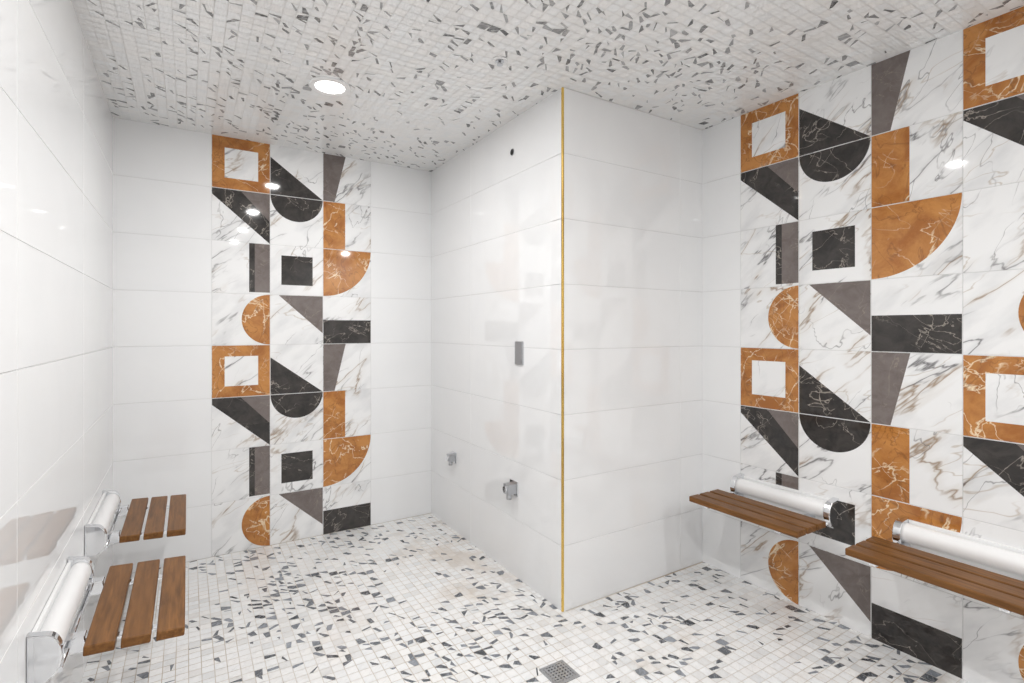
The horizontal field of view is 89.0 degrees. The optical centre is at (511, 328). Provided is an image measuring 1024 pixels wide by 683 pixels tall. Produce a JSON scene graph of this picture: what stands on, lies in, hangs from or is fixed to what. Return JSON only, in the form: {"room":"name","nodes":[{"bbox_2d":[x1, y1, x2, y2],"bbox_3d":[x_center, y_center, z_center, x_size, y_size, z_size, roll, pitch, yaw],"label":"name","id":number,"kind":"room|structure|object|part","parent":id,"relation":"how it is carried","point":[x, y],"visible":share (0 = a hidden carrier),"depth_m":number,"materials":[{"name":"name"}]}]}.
{"room":"spa","nodes":[
{"label":"spa","id":0,"kind":"room"},
{"bbox_2d":[0,0,112,682],"bbox_3d":[-0.873,0.094,0.699,0.082,2.400,4.710,0,0,-32],"label":"wall","id":1,"kind":"structure","parent":0,"point":[56,118],"depth_m":1.48,"materials":[{"name":"tile"}]},
{"bbox_2d":[27,556,185,682],"bbox_3d":[-1.184,0.806,1.583,0.324,0.123,0.570,0,0,-32],"label":"shower seat","id":2,"kind":"object","parent":1,"relation":"attached to","point":[49,643],"visible":1,"depth_m":1.49,"materials":[{"name":"brown wood"}]},
{"bbox_3d":[-1.307,0.808,1.483,0.010,0.108,0.474,0,0,-32],"label":"wall plate","id":3,"kind":"part","parent":2,"relation":"part of","materials":[{"name":"white plastic"}]},
{"bbox_3d":[-1.261,0.848,1.512,0.014,0.014,0.510,0,0,-32],"label":"hinge rod","id":4,"kind":"part","parent":2,"relation":"part of","materials":[{"name":"silver metal"}]},
{"bbox_3d":[-1.076,0.852,1.456,0.260,0.026,0.026,0,0,-32],"label":"support arm","id":5,"kind":"part","parent":2,"relation":"part of","materials":[{"name":"silver metal"}]},
{"bbox_3d":[-1.266,0.852,1.762,0.260,0.026,0.026,0,0,-32],"label":"support arm","id":6,"kind":"part","parent":2,"relation":"part of","materials":[{"name":"silver metal"}]},
{"bbox_2d":[85,490,185,556],"bbox_3d":[-1.625,0.806,2.292,0.324,0.123,0.570,0,0,-32],"label":"shower seat","id":7,"kind":"object","parent":1,"relation":"attached to","point":[98,537],"visible":1,"depth_m":2.19,"materials":[{"name":"brown wood"}]},
{"bbox_3d":[-1.748,0.808,2.192,0.010,0.108,0.474,0,0,-32],"label":"wall plate","id":8,"kind":"part","parent":7,"relation":"part of","materials":[{"name":"white plastic"}]},
{"bbox_3d":[-1.702,0.848,2.221,0.014,0.014,0.510,0,0,-32],"label":"hinge rod","id":9,"kind":"part","parent":7,"relation":"part of","materials":[{"name":"silver metal"}]},
{"bbox_2d":[113,117,430,572],"bbox_3d":[-1.346,0.094,3.224,1.788,2.400,0.082,0,0,-32],"label":"wall","id":10,"kind":"structure","parent":0,"point":[272,303],"depth_m":3.10,"materials":[{"name":"tile"}]},
{"bbox_2d":[431,89,568,609],"bbox_3d":[-0.135,0.094,3.044,0.082,2.400,1.510,0,0,-32],"label":"wall","id":11,"kind":"structure","parent":0,"point":[496,226],"depth_m":2.82,"materials":[{"name":"white tile"}]},
{"bbox_2d":[446,451,456,465],"bbox_3d":[-0.391,0.828,3.326,0.055,0.081,0.067,0,0,-32],"label":"valve","id":12,"kind":"object","parent":11,"relation":"attached to","point":[451,457],"visible":1,"depth_m":3.31,"materials":[{"name":"silver metal"}]},
{"bbox_2d":[447,453,454,461],"bbox_3d":[-0.390,0.821,3.326,0.041,0.046,0.046,0,0,-32],"label":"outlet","id":13,"kind":"object","parent":12,"relation":"attached to","point":[450,456],"depth_m":3.31,"materials":[{"name":"silver metal"}]},
{"bbox_2d":[503,479,517,499],"bbox_3d":[-0.014,0.839,2.712,0.062,0.092,0.077,0,0,-32],"label":"valve","id":14,"kind":"object","parent":11,"relation":"attached to","point":[510,488],"visible":1,"depth_m":2.70,"materials":[{"name":"silver metal"}]},
{"bbox_2d":[503,482,515,495],"bbox_3d":[-0.013,0.831,2.713,0.048,0.053,0.053,0,0,-32],"label":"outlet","id":15,"kind":"object","parent":14,"relation":"attached to","point":[509,488],"depth_m":2.69,"materials":[{"name":"silver metal"}]},
{"bbox_3d":[0.010,0.831,2.727,0.006,0.077,0.077,0,0,-32],"label":"escutcheon plate","id":16,"kind":"part","parent":14,"relation":"part of","materials":[{"name":"silver metal"}]},
{"bbox_2d":[515,341,522,364],"bbox_3d":[0.035,0.124,2.684,0.010,0.120,0.072,0,0,-32],"label":"control panel","id":17,"kind":"object","parent":11,"relation":"attached to","point":[518,344],"visible":1,"depth_m":2.67,"materials":[{"name":"silver metal"}]},
{"bbox_3d":[0.032,0.124,2.682,0.002,0.108,0.060,0,0,-32],"label":"panel","id":18,"kind":"part","parent":17,"relation":"part of","materials":[{"name":"silver metal"}]},
{"bbox_2d":[561,87,563,611],"bbox_3d":[0.232,0.094,2.384,0.010,2.396,0.010,0,0,-32],"label":"trim","id":19,"kind":"structure","parent":11,"relation":"attached to","point":[562,88],"depth_m":2.38,"materials":[{"name":"gold metal"}]},
{"bbox_2d":[81,513,969,682],"bbox_3d":[0.333,1.333,1.450,2.763,0.081,4.710,0,0,-32],"label":"floor","id":20,"kind":"structure","parent":0,"point":[411,599],"depth_m":2.25,"materials":[{"name":"tile"}]},
{"bbox_2d":[539,660,579,682],"bbox_3d":[0.178,1.290,1.956,0.110,0.004,0.110,0,0,-32],"label":"floor drain","id":21,"kind":"object","parent":20,"relation":"on","point":[560,671],"visible":1,"depth_m":1.96,"materials":[{"name":"grey metal"}]},
{"bbox_3d":[0.136,1.290,1.931,0.012,0.004,0.086,0,0,-32],"label":"frame","id":22,"kind":"part","parent":21,"relation":"part of","materials":[{"name":"silver metal"}]},
{"bbox_3d":[0.152,1.290,1.998,0.110,0.004,0.012,0,0,-32],"label":"frame","id":23,"kind":"part","parent":21,"relation":"part of","materials":[{"name":"silver metal"}]},
{"bbox_3d":[0.204,1.290,1.915,0.110,0.004,0.012,0,0,-32],"label":"frame","id":24,"kind":"part","parent":21,"relation":"part of","materials":[{"name":"silver metal"}]},
{"bbox_3d":[0.220,1.290,1.982,0.012,0.004,0.086,0,0,-32],"label":"frame","id":25,"kind":"part","parent":21,"relation":"part of","materials":[{"name":"silver metal"}]},
{"bbox_2d":[72,0,1023,171],"bbox_3d":[0.333,-1.145,1.450,2.763,0.081,4.710,0,0,-32],"label":"ceiling","id":26,"kind":"structure","parent":0,"point":[424,81],"depth_m":2.10,"materials":[{"name":"tile"}]},
{"bbox_2d":[308,76,350,95],"bbox_3d":[-0.828,-1.101,2.371,0.184,0.007,0.184,0,0,-32],"label":"recessed light","id":27,"kind":"object","parent":26,"relation":"in","point":[329,86],"visible":1,"depth_m":2.36,"materials":[{"name":"white"}]},
{"bbox_2d":[316,81,343,93],"bbox_3d":[-0.828,-1.102,2.371,0.124,0.005,0.124,0,0,-32],"label":"diffuser","id":28,"kind":"object","parent":27,"relation":"attached to","point":[323,87],"depth_m":2.37,"materials":[{"name":"white plastic"}]},
{"bbox_2d":[492,56,507,66],"bbox_3d":[-0.050,-1.094,2.141,0.064,0.020,0.064,0,0,-32],"label":"sprinkler","id":29,"kind":"object","parent":26,"relation":"attached to","point":[499,61],"depth_m":2.14,"materials":[{"name":"white metal"}]},
{"bbox_2d":[552,88,701,610],"bbox_3d":[0.624,0.094,2.673,0.975,2.400,0.082,0,0,-32],"label":"wall partition","id":30,"kind":"structure","parent":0,"point":[633,178],"depth_m":2.60,"materials":[{"name":"white tile"}]},
{"bbox_2d":[702,6,1023,682],"bbox_3d":[1.938,0.094,1.559,0.082,2.400,3.200,0,0,-32],"label":"wall","id":31,"kind":"structure","parent":0,"point":[863,229],"depth_m":2.16,"materials":[{"name":"tile"}]},
{"bbox_2d":[689,473,838,537],"bbox_3d":[1.155,0.805,2.431,0.324,0.122,0.543,0,0,-32],"label":"shower seat","id":32,"kind":"object","parent":31,"relation":"attached to","point":[795,513],"visible":1,"depth_m":2.38,"materials":[{"name":"brown wood"}]},
{"bbox_3d":[1.304,0.808,2.490,0.010,0.108,0.430,0,0,-32],"label":"wall plate","id":33,"kind":"part","parent":32,"relation":"part of","materials":[{"name":"white plastic"}]},
{"bbox_2d":[845,515,1023,615],"bbox_3d":[1.536,0.805,1.820,0.324,0.122,0.543,0,0,-32],"label":"shower seat","id":34,"kind":"object","parent":31,"relation":"attached to","point":[989,572],"visible":1,"depth_m":1.83,"materials":[{"name":"brown wood"}]},
{"bbox_3d":[1.684,0.808,1.879,0.010,0.108,0.430,0,0,-32],"label":"wall plate","id":35,"kind":"part","parent":34,"relation":"part of","materials":[{"name":"white plastic"}]},
{"bbox_3d":[1.608,0.857,1.655,0.260,0.010,0.026,0,0,-32],"label":"support arm","id":36,"kind":"part","parent":34,"relation":"part of","materials":[{"name":"silver metal"}]}
]}

